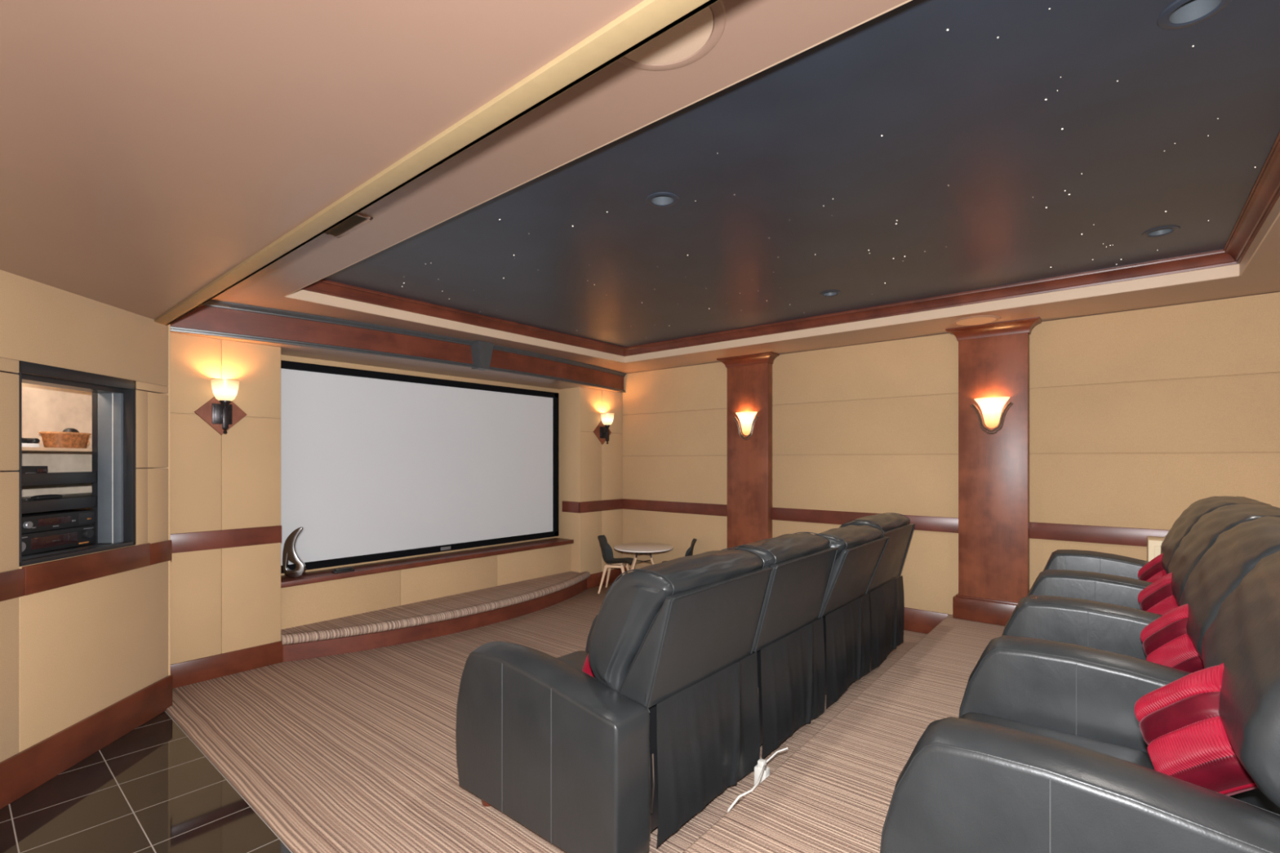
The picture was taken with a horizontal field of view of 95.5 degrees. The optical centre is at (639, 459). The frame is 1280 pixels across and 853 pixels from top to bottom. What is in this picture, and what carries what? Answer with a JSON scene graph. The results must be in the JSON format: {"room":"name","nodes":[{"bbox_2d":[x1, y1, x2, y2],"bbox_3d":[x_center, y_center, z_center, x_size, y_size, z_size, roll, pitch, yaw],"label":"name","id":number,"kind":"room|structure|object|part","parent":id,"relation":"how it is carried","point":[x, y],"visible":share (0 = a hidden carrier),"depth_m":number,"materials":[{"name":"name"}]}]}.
{"room":"home theater","nodes":[
{"label":"home theater","id":0,"kind":"room"},
{"bbox_2d":[0,269,170,762],"bbox_3d":[-2.833,0.215,1.260,0.360,2.570,5.169,0,0,-5],"label":"wall","id":1,"kind":"structure","parent":0,"point":[70,653],"depth_m":2.91,"materials":[{"name":"fabric"}]},
{"bbox_2d":[8,360,136,566],"bbox_3d":[-3.111,-0.050,3.077,0.576,1.300,1.240,0,0,-5],"label":"wall niche","id":2,"kind":"object","parent":1,"relation":"attached to","point":[100,477],"visible":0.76,"depth_m":3.23,"materials":[{"name":"black painted wood"},{"name":"metal"}]},
{"bbox_2d":[0,466,47,473],"bbox_3d":[-3.082,0.074,2.799,0.163,0.084,0.320,0,0,-5],"label":"media box","id":3,"kind":"object","parent":2,"relation":"on","point":[25,469],"visible":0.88,"depth_m":2.88,"materials":[{"name":"plastic"}]},
{"bbox_2d":[22,443,39,447],"bbox_3d":[-3.112,-0.072,2.891,0.120,0.020,0.130,0,0,-5],"label":"box","id":4,"kind":"object","parent":2,"relation":"on","point":[24,445],"visible":0.34,"depth_m":2.91,"materials":[{"name":"paper"}]},
{"bbox_2d":[22,437,39,443],"bbox_3d":[-3.100,-0.099,2.897,0.085,0.039,0.150,0,0,-5],"label":"game controller","id":5,"kind":"object","parent":4,"relation":"on","point":[27,440],"visible":0.41,"depth_m":2.94,"materials":[{"name":"plastic"}]},
{"bbox_2d":[25,494,62,500],"bbox_3d":[-3.059,0.193,2.975,0.040,0.026,0.192,0,0,-5],"label":"remote control","id":6,"kind":"object","parent":2,"relation":"on","point":[42,496],"visible":0.97,"depth_m":2.98,"materials":[{"name":"plastic"}]},
{"bbox_2d":[22,447,92,452],"bbox_3d":[-3.203,-0.053,3.069,0.348,0.017,1.196,0,0,-5],"label":"shelf","id":7,"kind":"object","parent":2,"relation":"attached to","point":[24,449],"depth_m":3.05,"materials":[{"name":"white wood"}]},
{"bbox_2d":[22,524,96,555],"bbox_3d":[-3.148,0.413,2.936,0.337,0.102,0.566,0,0,-5],"label":"receiver","id":8,"kind":"object","parent":2,"relation":"on","point":[37,542],"visible":0.65,"depth_m":2.99,"materials":[{"name":"metal"}]},
{"bbox_3d":[-2.972,0.419,2.787,0.015,0.052,0.052,0,0,-5],"label":"knob","id":9,"kind":"part","parent":8,"relation":"part of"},
{"bbox_2d":[22,510,95,533],"bbox_3d":[-3.147,0.318,2.934,0.337,0.080,0.562,0,0,-5],"label":"receiver","id":10,"kind":"object","parent":8,"relation":"on","point":[60,519],"visible":0.77,"depth_m":3.00,"materials":[{"name":"plastic"}]},
{"bbox_3d":[-2.976,0.318,2.830,0.015,0.036,0.036,0,0,-5],"label":"knob","id":11,"kind":"part","parent":10,"relation":"part of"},
{"bbox_3d":[-3.014,0.317,3.169,0.004,0.058,0.102,0,0,-5],"label":"door","id":12,"kind":"part","parent":10,"relation":"part of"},
{"bbox_3d":[-3.008,0.404,3.175,0.015,0.052,0.052,0,0,-5],"label":"knob","id":13,"kind":"part","parent":8,"relation":"part of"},
{"bbox_2d":[22,492,97,514],"bbox_3d":[-3.186,0.232,3.070,0.366,0.060,1.180,0,0,-5],"label":"shelf","id":14,"kind":"object","parent":2,"relation":"attached to","point":[68,500],"depth_m":3.07,"materials":[{"name":"metal"}]},
{"bbox_2d":[22,471,97,486],"bbox_3d":[-3.186,0.097,3.070,0.366,0.062,1.180,0,0,-5],"label":"shelf","id":15,"kind":"object","parent":2,"relation":"attached to","point":[49,478],"depth_m":3.02,"materials":[{"name":"metal"}]},
{"bbox_2d":[39,431,91,448],"bbox_3d":[-3.116,-0.105,3.157,0.140,0.085,0.229,0,0,-5],"label":"basket","id":16,"kind":"object","parent":2,"relation":"on","point":[51,439],"visible":0.96,"depth_m":3.10,"materials":[{"name":"wicker"}]},
{"bbox_2d":[62,428,79,432],"bbox_3d":[-3.119,-0.128,3.187,0.070,0.089,0.079,0,0,-5],"label":"cloth","id":17,"kind":"object","parent":16,"relation":"in","point":[73,430],"visible":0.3,"depth_m":3.17,"materials":[{"name":"fabric"}]},
{"bbox_3d":[-3.125,0.479,3.061,0.505,0.022,1.110,0,0,-5],"label":"sill","id":18,"kind":"part","parent":2,"relation":"part of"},
{"bbox_3d":[-3.031,0.043,3.243,0.026,0.855,0.025,0,0,-5],"label":"post","id":19,"kind":"part","parent":2,"relation":"part of","materials":[{"name":"metal"}]},
{"bbox_3d":[-2.953,0.040,3.247,0.126,0.850,0.032,0,0,-5],"label":"panel","id":20,"kind":"part","parent":2,"relation":"part of","materials":[{"name":"metal"}]},
{"bbox_2d":[0,540,171,601],"bbox_3d":[-2.641,0.548,1.126,0.021,0.130,4.868,0,0,-5],"label":"trim","id":21,"kind":"structure","parent":1,"relation":"attached to","point":[40,577],"depth_m":2.90,"materials":[{"name":"brown wood"}]},
{"bbox_2d":[0,675,172,809],"bbox_3d":[-2.641,1.412,1.128,0.020,0.196,4.872,0,0,-5],"label":"baseboard","id":22,"kind":"structure","parent":1,"relation":"attached to","point":[24,771],"depth_m":2.90,"materials":[{"name":"brown wood"}]},
{"bbox_2d":[0,711,293,852],"bbox_3d":[-1.438,1.565,0.068,7.500,0.110,3.468,0,0,40],"label":"floor tile","id":23,"kind":"structure","parent":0,"point":[152,789],"depth_m":2.51,"materials":[{"name":"tile"}]},
{"bbox_2d":[0,0,644,319],"bbox_3d":[-1.272,-0.850,-0.107,7.020,0.050,3.410,0,0,40],"label":"ceiling","id":24,"kind":"structure","parent":0,"point":[149,149],"depth_m":1.37,"materials":[{"name":"paint"}]},
{"bbox_2d":[154,0,718,325],"bbox_3d":[-0.307,-0.942,1.353,7.400,0.257,0.074,0,0,40],"label":"trim","id":25,"kind":"structure","parent":24,"relation":"attached to","point":[648,20],"depth_m":1.39,"materials":[{"name":"paint"}]},
{"bbox_2d":[170,331,620,392],"bbox_3d":[-1.711,-0.868,5.544,0.604,0.064,4.535,0,0,40],"label":"ceiling","id":26,"kind":"structure","parent":0,"point":[286,349],"depth_m":5.20,"materials":[{"name":"paint"}]},
{"bbox_2d":[170,332,622,664],"bbox_3d":[-1.829,0.215,5.703,0.500,2.570,4.640,0,0,40],"label":"wall","id":27,"kind":"structure","parent":0,"point":[225,600],"depth_m":4.14,"materials":[{"name":"fabric"}]},
{"bbox_2d":[194,378,246,435],"bbox_3d":[-2.833,-0.356,3.970,0.168,0.376,0.310,0,0,40],"label":"wall sconce","id":28,"kind":"object","parent":27,"relation":"attached to","point":[220,412],"visible":1,"depth_m":3.96,"materials":[{"name":"brown wood"}]},
{"bbox_3d":[-2.878,-0.315,4.007,0.020,0.140,0.116,0,0,40],"label":"plate","id":29,"kind":"part","parent":28,"relation":"part of","materials":[{"name":"brown metal"}]},
{"bbox_3d":[-2.840,-0.288,3.976,0.092,0.227,0.068,0,0,40],"label":"torch arm","id":30,"kind":"part","parent":28,"relation":"part of","materials":[{"name":"brown metal"}]},
{"bbox_3d":[-2.830,-0.472,3.968,0.160,0.138,0.160,0,0,40],"label":"lamp shade","id":31,"kind":"part","parent":28,"relation":"part of","materials":[{"name":"beige"}]},
{"bbox_2d":[170,568,622,688],"bbox_3d":[-1.655,1.421,5.512,0.020,0.157,4.508,0,0,40],"label":"baseboard","id":32,"kind":"structure","parent":27,"relation":"attached to","point":[202,669],"depth_m":4.06,"materials":[{"name":"brown wood"}]},
{"bbox_2d":[170,498,622,553],"bbox_3d":[-1.772,0.550,5.593,0.299,0.126,4.533,0,0,40],"label":"trim","id":33,"kind":"structure","parent":27,"relation":"attached to","point":[221,539],"depth_m":4.11,"materials":[{"name":"brown wood"}]},
{"bbox_2d":[280,360,559,573],"bbox_3d":[-1.932,0.056,5.682,0.074,1.678,3.005,0,0,40],"label":"projection screen","id":34,"kind":"object","parent":27,"relation":"attached to","point":[375,465],"visible":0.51,"depth_m":5.40,"materials":[{"name":"white fabric"}]},
{"bbox_2d":[593,412,613,444],"bbox_3d":[-0.389,-0.366,6.913,0.168,0.376,0.310,0,0,40],"label":"wall sconce","id":35,"kind":"object","parent":27,"relation":"attached to","point":[602,432],"visible":1,"depth_m":6.89,"materials":[{"name":"brown glass"}]},
{"bbox_3d":[-0.435,-0.325,6.950,0.020,0.140,0.116,0,0,40],"label":"plate","id":36,"kind":"part","parent":35,"relation":"part of","materials":[{"name":"brown metal"}]},
{"bbox_3d":[-0.396,-0.298,6.919,0.092,0.227,0.068,0,0,40],"label":"torch arm","id":37,"kind":"part","parent":35,"relation":"part of","materials":[{"name":"brown metal"}]},
{"bbox_3d":[-0.387,-0.482,6.911,0.160,0.138,0.160,0,0,40],"label":"lamp shade","id":38,"kind":"part","parent":35,"relation":"part of","materials":[{"name":"beige"}]},
{"bbox_2d":[280,543,570,629],"bbox_3d":[-1.867,1.181,5.657,0.211,0.438,3.074,0,0,40],"label":"wall","id":39,"kind":"structure","parent":0,"point":[318,602],"depth_m":5.25,"materials":[{"name":"fabric"}]},
{"bbox_2d":[280,537,573,587],"bbox_3d":[-1.845,0.942,5.614,0.296,0.040,3.038,0,0,40],"label":"ledge","id":40,"kind":"object","parent":39,"relation":"on","point":[315,576],"visible":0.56,"depth_m":5.28,"materials":[{"name":"brown wood"}]},
{"bbox_2d":[282,526,306,578],"bbox_3d":[-2.688,0.723,4.521,0.157,0.397,0.040,0,0,-12],"label":"sculpture","id":41,"kind":"object","parent":40,"relation":"on","point":[290,553],"visible":1,"depth_m":4.50,"materials":[{"name":"silver metal"}]},
{"bbox_2d":[331,567,354,573],"bbox_3d":[-2.443,0.909,4.783,0.070,0.026,0.160,0,0,40],"label":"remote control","id":42,"kind":"object","parent":40,"relation":"on","point":[347,569],"visible":1,"depth_m":4.76,"materials":[{"name":"plastic"}]},
{"bbox_2d":[165,582,926,852],"bbox_3d":[0.777,1.560,3.456,6.420,0.120,4.570,0,0,40],"label":"floor","id":43,"kind":"structure","parent":0,"point":[353,752],"depth_m":3.08,"materials":[{"name":"carpet"}]},
{"bbox_2d":[280,571,590,662],"bbox_3d":[-1.536,1.399,5.448,0.563,0.201,3.214,0,0,40],"label":"stage","id":44,"kind":"object","parent":43,"relation":"on","point":[460,612],"visible":1,"depth_m":4.94,"materials":[{"name":"carpet"}]},
{"bbox_2d":[455,547,773,852],"bbox_3d":[-0.106,0.952,2.636,1.102,1.096,0.975,0,0,40],"label":"recliner","id":45,"kind":"object","parent":43,"relation":"on","point":[668,720],"visible":1,"depth_m":2.24,"materials":[{"name":"leather"}]},
{"bbox_3d":[-0.399,1.137,2.372,0.989,0.661,0.190,0,0,40],"label":"armrest","id":46,"kind":"part","parent":45,"relation":"part of","materials":[{"name":"leather"}]},
{"bbox_2d":[557,650,588,671],"bbox_3d":[-0.202,1.115,2.719,0.831,0.244,0.591,0,0,40],"label":"seat cushion","id":47,"kind":"object","parent":45,"relation":"on","point":[576,660],"depth_m":2.94,"materials":[{"name":"leather"}]},
{"bbox_2d":[582,653,595,677],"bbox_3d":[-0.117,0.875,2.606,0.212,0.258,0.286,0,0,35],"label":"throw pillow","id":48,"kind":"object","parent":45,"relation":"on","point":[586,668],"visible":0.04,"depth_m":2.53,"materials":[{"name":"fabric"}]},
{"bbox_3d":[0.228,1.170,2.459,0.020,0.500,0.735,0,0,40],"label":"panel","id":49,"kind":"part","parent":45,"relation":"part of","materials":[{"name":"leather"}]},
{"bbox_2d":[588,549,763,691],"bbox_3d":[0.178,0.666,2.492,0.441,0.524,0.797,0,0,40],"label":"cushion","id":50,"kind":"object","parent":45,"relation":"on","point":[642,638],"depth_m":2.24,"materials":[{"name":"leather"}]},
{"bbox_2d":[597,534,633,593],"bbox_3d":[-0.284,1.187,6.633,0.395,0.623,0.347,0,0,12],"label":"shell chair","id":51,"kind":"object","parent":43,"relation":"on","point":[606,550],"visible":0.96,"depth_m":6.70,"materials":[{"name":"plastic"}]},
{"bbox_3d":[-0.412,1.342,6.525,0.128,0.312,0.042,0,0,-34],"label":"leg","id":52,"kind":"part","parent":51,"relation":"part of","materials":[{"name":"brown wood"}]},
{"bbox_3d":[-0.359,1.342,6.782,0.042,0.312,0.128,0,0,-33],"label":"leg","id":53,"kind":"part","parent":51,"relation":"part of","materials":[{"name":"brown wood"}]},
{"bbox_3d":[-0.267,1.200,6.629,0.200,0.050,0.230,0,0,12],"label":"seat frame","id":54,"kind":"part","parent":51,"relation":"part of","materials":[{"name":"brown wood"}]},
{"bbox_3d":[-0.175,1.342,6.476,0.042,0.312,0.128,0,0,-33],"label":"leg","id":55,"kind":"part","parent":51,"relation":"part of","materials":[{"name":"brown wood"}]},
{"bbox_3d":[-0.122,1.342,6.733,0.128,0.312,0.042,0,0,-34],"label":"leg","id":56,"kind":"part","parent":51,"relation":"part of","materials":[{"name":"brown wood"}]},
{"bbox_2d":[613,542,673,572],"bbox_3d":[0.039,1.234,6.466,0.660,0.534,0.660,0,0,40],"label":"round table","id":57,"kind":"object","parent":43,"relation":"on","point":[634,548],"visible":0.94,"depth_m":6.37,"materials":[{"name":"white wood"}]},
{"bbox_3d":[-0.108,1.288,6.320,0.204,0.428,0.032,0,0,-44],"label":"leg","id":58,"kind":"part","parent":57,"relation":"part of","materials":[{"name":"brown wood"}]},
{"bbox_2d":[662,538,697,562],"bbox_3d":[0.427,1.187,6.378,0.395,0.623,0.347,0,0,4],"label":"shell chair","id":59,"kind":"object","parent":43,"relation":"on","point":[689,552],"visible":0.3,"depth_m":6.48,"materials":[{"name":"black plastic"}]},
{"bbox_2d":[585,532,838,759],"bbox_3d":[0.398,0.952,3.244,1.102,1.095,0.955,0,0,40],"label":"recliner","id":60,"kind":"object","parent":43,"relation":"on","point":[789,649],"visible":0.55,"depth_m":2.95,"materials":[{"name":"leather"}]},
{"bbox_3d":[0.092,1.137,3.003,0.939,0.661,0.190,0,0,40],"label":"armrest","id":61,"kind":"part","parent":60,"relation":"part of","materials":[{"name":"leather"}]},
{"bbox_3d":[0.733,1.170,3.067,0.020,0.500,0.715,0,0,40],"label":"panel","id":62,"kind":"part","parent":60,"relation":"part of","materials":[{"name":"leather"}]},
{"bbox_2d":[734,533,829,567],"bbox_3d":[0.684,0.666,3.100,0.442,0.522,0.773,0,0,40],"label":"cushion","id":63,"kind":"object","parent":60,"relation":"on","point":[802,549],"depth_m":2.92,"materials":[{"name":"leather"}]},
{"bbox_2d":[716,351,779,550],"bbox_3d":[1.115,0.215,6.033,0.637,2.568,0.189,0,0,40],"label":"column","id":64,"kind":"structure","parent":43,"relation":"on","point":[749,377],"depth_m":6.00,"materials":[{"name":"brown wood"}]},
{"bbox_2d":[733,411,758,439],"bbox_3d":[1.078,-0.344,5.987,0.293,0.288,0.086,0,0,40],"label":"sconce","id":65,"kind":"object","parent":64,"relation":"attached to","point":[747,420],"visible":1,"depth_m":5.97,"materials":[{"name":"beige"}]},
{"bbox_3d":[1.078,-0.370,5.987,0.246,0.235,0.086,0,0,40],"label":"lamp shade","id":66,"kind":"part","parent":65,"relation":"part of","materials":[{"name":"beige"}]},
{"bbox_2d":[727,747,787,812],"bbox_3d":[0.477,1.393,2.449,0.133,0.212,0.536,0,0,32],"label":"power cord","id":67,"kind":"object","parent":43,"relation":"on","point":[762,771],"visible":0.73,"depth_m":2.62,"materials":[{"name":"white plastic"}]},
{"bbox_3d":[0.473,1.390,2.406,0.101,0.207,0.461,0,0,35],"label":"cord","id":68,"kind":"part","parent":67,"relation":"part of","materials":[{"name":"white plastic"}]},
{"bbox_2d":[754,758,769,785],"bbox_3d":[0.556,1.432,2.639,0.064,0.134,0.044,0,0,40],"label":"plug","id":69,"kind":"object","parent":67,"relation":"attached to","point":[761,762],"depth_m":2.63,"materials":[{"name":"white plastic"}]},
{"bbox_3d":[0.616,1.350,2.646,0.114,0.086,0.009,0,0,5],"label":"cord","id":70,"kind":"part","parent":67,"relation":"part of","materials":[{"name":"white plastic"}]},
{"bbox_2d":[682,614,1004,852],"bbox_3d":[2.333,1.399,2.443,2.730,0.199,4.140,0,0,40],"label":"floor","id":71,"kind":"structure","parent":43,"relation":"on","point":[833,794],"depth_m":2.47,"materials":[{"name":"carpet"}]},
{"bbox_2d":[945,316,1041,626],"bbox_3d":[2.805,0.115,4.630,0.638,2.368,0.189,0,0,40],"label":"column","id":72,"kind":"structure","parent":71,"relation":"on","point":[993,358],"depth_m":4.61,"materials":[{"name":"brown wood"}]},
{"bbox_2d":[970,396,1013,434],"bbox_3d":[2.767,-0.344,4.585,0.293,0.288,0.086,0,0,40],"label":"sconce","id":73,"kind":"object","parent":72,"relation":"attached to","point":[991,407],"visible":1,"depth_m":4.58,"materials":[{"name":"beige"}]},
{"bbox_3d":[2.767,-0.370,4.585,0.246,0.235,0.086,0,0,40],"label":"lamp shade","id":74,"kind":"part","parent":73,"relation":"part of","materials":[{"name":"beige"}]},
{"bbox_2d":[880,550,1279,852],"bbox_3d":[1.325,0.752,1.472,1.102,1.095,1.041,0,0,40],"label":"recliner","id":75,"kind":"object","parent":71,"relation":"on","point":[971,782],"visible":0.97,"depth_m":1.24,"materials":[{"name":"leather"}]},
{"bbox_3d":[1.010,0.946,1.183,0.987,0.642,0.190,0,0,40],"label":"armrest","id":76,"kind":"part","parent":75,"relation":"part of","materials":[{"name":"leather"}]},
{"bbox_2d":[958,711,1279,814],"bbox_3d":[1.235,0.937,1.561,0.831,0.197,0.676,0,0,40],"label":"seat cushion","id":77,"kind":"object","parent":75,"relation":"on","point":[1254,797],"depth_m":1.73,"materials":[{"name":"leather"}]},
{"bbox_2d":[1134,662,1257,796],"bbox_3d":[1.368,0.670,1.412,0.200,0.364,0.366,0,0,-15],"label":"throw pillow","id":78,"kind":"object","parent":75,"relation":"on","point":[1184,732],"visible":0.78,"depth_m":1.38,"materials":[{"name":"fabric"}]},
{"bbox_2d":[1201,550,1279,808],"bbox_3d":[1.613,0.467,1.336,0.441,0.525,0.882,0,0,40],"label":"cushion","id":79,"kind":"object","parent":75,"relation":"on","point":[1244,634],"depth_m":1.27,"materials":[{"name":"leather"}]},
{"bbox_2d":[958,515,1279,752],"bbox_3d":[1.866,0.752,2.124,1.102,1.096,0.986,0,0,40],"label":"recliner","id":80,"kind":"object","parent":71,"relation":"on","point":[1068,688],"visible":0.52,"depth_m":1.90,"materials":[{"name":"leather"}]},
{"bbox_3d":[1.569,0.946,1.856,0.987,0.642,0.190,0,0,40],"label":"armrest","id":81,"kind":"part","parent":80,"relation":"part of","materials":[{"name":"leather"}]},
{"bbox_2d":[1140,604,1204,673],"bbox_3d":[1.946,0.675,2.077,0.200,0.364,0.366,0,0,-9],"label":"throw pillow","id":82,"kind":"object","parent":80,"relation":"on","point":[1166,641],"visible":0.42,"depth_m":2.06,"materials":[{"name":"fabric"}]},
{"bbox_2d":[1179,515,1279,660],"bbox_3d":[2.155,0.466,1.987,0.440,0.525,0.827,0,0,40],"label":"cushion","id":83,"kind":"object","parent":80,"relation":"on","point":[1238,549],"depth_m":1.92,"materials":[{"name":"leather"}]},
{"bbox_2d":[1001,503,1279,660],"bbox_3d":[2.393,0.752,2.759,1.102,1.095,0.996,0,0,40],"label":"recliner","id":84,"kind":"object","parent":71,"relation":"on","point":[1115,628],"visible":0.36,"depth_m":2.52,"materials":[{"name":"leather"}]},
{"bbox_3d":[2.092,0.946,2.487,0.987,0.642,0.190,0,0,40],"label":"armrest","id":85,"kind":"part","parent":84,"relation":"part of","materials":[{"name":"leather"}]},
{"bbox_2d":[1137,572,1178,615],"bbox_3d":[2.483,0.680,2.709,0.200,0.364,0.366,0,0,-13],"label":"throw pillow","id":86,"kind":"object","parent":84,"relation":"on","point":[1157,597],"visible":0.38,"depth_m":2.71,"materials":[{"name":"fabric"}]},
{"bbox_2d":[1168,503,1279,606],"bbox_3d":[2.683,0.465,2.621,0.440,0.521,0.837,0,0,40],"label":"cushion","id":87,"kind":"object","parent":84,"relation":"on","point":[1205,532],"depth_m":2.53,"materials":[{"name":"leather"}]},
{"bbox_2d":[1026,496,1271,610],"bbox_3d":[2.969,0.752,3.452,1.102,1.095,1.138,0,0,40],"label":"recliner","id":88,"kind":"object","parent":71,"relation":"on","point":[1092,575],"visible":0.19,"depth_m":3.23,"materials":[{"name":"leather"}]},
{"bbox_3d":[2.623,0.946,3.125,0.987,0.642,0.190,0,0,40],"label":"armrest","id":89,"kind":"part","parent":88,"relation":"part of","materials":[{"name":"leather"}]},
{"bbox_3d":[3.176,0.946,3.894,0.857,0.642,0.190,0,0,40],"label":"armrest","id":90,"kind":"part","parent":88,"relation":"part of","materials":[{"name":"leather"}]},
{"bbox_2d":[1137,553,1167,582],"bbox_3d":[3.017,0.690,3.344,0.200,0.364,0.366,0,0,-7],"label":"throw pillow","id":91,"kind":"object","parent":88,"relation":"on","point":[1152,571],"visible":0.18,"depth_m":3.35,"materials":[{"name":"fabric"}]},
{"bbox_2d":[1160,496,1271,573],"bbox_3d":[3.205,0.467,3.253,0.440,0.524,0.817,0,0,40],"label":"cushion","id":92,"kind":"object","parent":88,"relation":"on","point":[1192,514],"depth_m":3.16,"materials":[{"name":"leather"}]},
{"bbox_2d":[811,524,889,708],"bbox_3d":[0.911,0.961,3.827,1.147,1.076,0.956,0,0,40],"label":"recliner","id":93,"kind":"object","parent":43,"relation":"on","point":[845,613],"visible":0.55,"depth_m":3.53,"materials":[{"name":"leather"}]},
{"bbox_3d":[1.228,1.170,3.663,0.020,0.500,0.715,0,0,40],"label":"panel","id":94,"kind":"part","parent":93,"relation":"part of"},
{"bbox_2d":[815,524,883,558],"bbox_3d":[1.202,0.676,3.678,0.474,0.505,0.773,0,0,40],"label":"cushion","id":95,"kind":"object","parent":93,"relation":"on","point":[852,541],"depth_m":3.47,"materials":[{"name":"leather"}]},
{"bbox_2d":[839,512,915,670],"bbox_3d":[1.434,0.953,4.492,1.102,1.093,1.108,0,0,40],"label":"recliner","id":96,"kind":"object","parent":43,"relation":"on","point":[886,592],"visible":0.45,"depth_m":4.16,"materials":[{"name":"leather"}]},
{"bbox_3d":[1.723,1.170,4.259,0.020,0.500,0.725,0,0,40],"label":"panel","id":97,"kind":"part","parent":96,"relation":"part of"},
{"bbox_2d":[840,513,909,531],"bbox_3d":[1.673,0.666,4.294,0.441,0.520,0.783,0,0,40],"label":"cushion","id":98,"kind":"object","parent":96,"relation":"on","point":[891,522],"depth_m":4.10,"materials":[{"name":"leather"}]},
{"bbox_2d":[211,0,1279,373],"bbox_3d":[0.705,-1.170,3.588,6.700,0.200,4.658,0,0,40],"label":"ceiling","id":99,"kind":"structure","parent":0,"point":[619,99],"depth_m":2.24,"materials":[{"name":"paint"}]},
{"bbox_2d":[324,213,373,238],"bbox_3d":[-1.397,-1.064,2.576,0.340,0.014,0.270,0,0,40],"label":"ceiling vent","id":100,"kind":"object","parent":99,"relation":"in","point":[358,220],"visible":0.38,"depth_m":2.64,"materials":[{"name":"metal"}]},
{"bbox_2d":[170,299,626,392],"bbox_3d":[-1.527,-0.949,5.390,0.354,0.241,4.547,0,0,40],"label":"ceiling beam","id":101,"kind":"structure","parent":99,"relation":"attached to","point":[217,318],"depth_m":4.62,"materials":[{"name":"brown wood"}]},
{"bbox_2d":[617,0,725,71],"bbox_3d":[0.045,-1.067,1.431,0.332,0.009,0.332,0,0,40],"label":"ceiling speaker","id":102,"kind":"object","parent":99,"relation":"attached to","point":[691,39],"visible":0.52,"depth_m":1.49,"materials":[{"name":"paint"}]},
{"bbox_2d":[624,5,714,64],"bbox_3d":[0.045,-1.065,1.431,0.273,0.007,0.273,0,0,40],"label":"grille","id":103,"kind":"object","parent":102,"relation":"attached to","point":[691,38],"depth_m":1.49,"materials":[{"name":"fabric"}]},
{"bbox_2d":[284,0,1279,362],"bbox_3d":[0.579,-1.109,3.601,4.772,0.077,3.402,0,0,40],"label":"trim","id":104,"kind":"structure","parent":99,"relation":"attached to","point":[1234,270],"depth_m":4.20,"materials":[{"name":"beige paint"}]},
{"bbox_2d":[951,315,1000,325],"bbox_3d":[2.582,-1.067,4.472,0.332,0.009,0.332,0,0,40],"label":"ceiling speaker","id":105,"kind":"object","parent":99,"relation":"attached to","point":[983,319],"visible":1,"depth_m":4.44,"materials":[{"name":"paint"}]},
{"bbox_2d":[955,316,996,325],"bbox_3d":[2.582,-1.065,4.472,0.273,0.007,0.273,0,0,40],"label":"grille","id":106,"kind":"object","parent":105,"relation":"attached to","point":[973,321],"depth_m":4.46,"materials":[{"name":"fabric"}]},
{"bbox_2d":[322,0,1279,346],"bbox_3d":[0.578,-1.220,3.601,4.810,0.001,3.440,0,0,40],"label":"ceiling","id":107,"kind":"structure","parent":0,"point":[963,117],"depth_m":2.57,"materials":[{"name":"paint"}]},
{"bbox_2d":[645,191,679,207],"bbox_3d":[0.106,-1.266,2.726,0.156,0.107,0.156,0,0,40],"label":"recessed light","id":108,"kind":"object","parent":107,"relation":"in","point":[660,199],"visible":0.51,"depth_m":2.76,"materials":[{"name":"metal"}]},
{"bbox_2d":[301,131,1279,356],"bbox_3d":[0.579,-1.181,3.601,4.754,0.081,3.384,0,0,40],"label":"trim","id":109,"kind":"structure","parent":107,"relation":"attached to","point":[1264,193],"depth_m":4.17,"materials":[{"name":"brown wood"}]},
{"bbox_2d":[818,289,841,296],"bbox_3d":[1.394,-1.266,4.262,0.156,0.107,0.156,0,0,40],"label":"recessed light","id":110,"kind":"object","parent":107,"relation":"in","point":[827,293],"visible":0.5,"depth_m":4.29,"materials":[{"name":"metal"}]},
{"bbox_2d":[1141,225,1180,237],"bbox_3d":[2.780,-1.266,3.106,0.156,0.107,0.156,0,0,40],"label":"recessed light","id":111,"kind":"object","parent":107,"relation":"in","point":[1164,230],"visible":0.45,"depth_m":3.12,"materials":[{"name":"metal"}]},
{"bbox_2d":[1156,0,1231,29],"bbox_3d":[1.498,-1.266,1.570,0.156,0.107,0.156,0,0,40],"label":"recessed light","id":112,"kind":"object","parent":107,"relation":"in","point":[1180,14],"visible":1,"depth_m":1.60,"materials":[{"name":"metal"}]},
{"bbox_2d":[622,291,1279,614],"bbox_3d":[2.122,0.215,5.374,6.800,2.570,0.100,0,0,40],"label":"wall","id":113,"kind":"structure","parent":0,"point":[1138,417],"depth_m":4.88,"materials":[{"name":"fabric"}]},
{"bbox_2d":[624,567,948,634],"bbox_3d":[1.196,1.401,6.071,3.653,0.198,0.021,0,0,40],"label":"baseboard","id":114,"kind":"structure","parent":113,"relation":"attached to","point":[922,621],"depth_m":5.03,"materials":[{"name":"brown wood"}]},
{"bbox_2d":[622,498,1169,546],"bbox_3d":[2.246,0.550,5.200,6.388,0.126,0.019,0,0,40],"label":"trim","id":115,"kind":"structure","parent":113,"relation":"attached to","point":[1055,531],"depth_m":4.99,"materials":[{"name":"brown wood"}]},
{"bbox_2d":[1146,536,1164,561],"bbox_3d":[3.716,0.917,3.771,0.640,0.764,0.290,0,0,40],"label":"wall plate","id":116,"kind":"object","parent":113,"relation":"attached to","point":[1153,543],"visible":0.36,"depth_m":3.86,"materials":[{"name":"plastic"}]},
{"bbox_3d":[3.627,0.915,3.664,0.580,0.690,0.011,0,0,40],"label":"door","id":117,"kind":"part","parent":116,"relation":"part of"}
]}

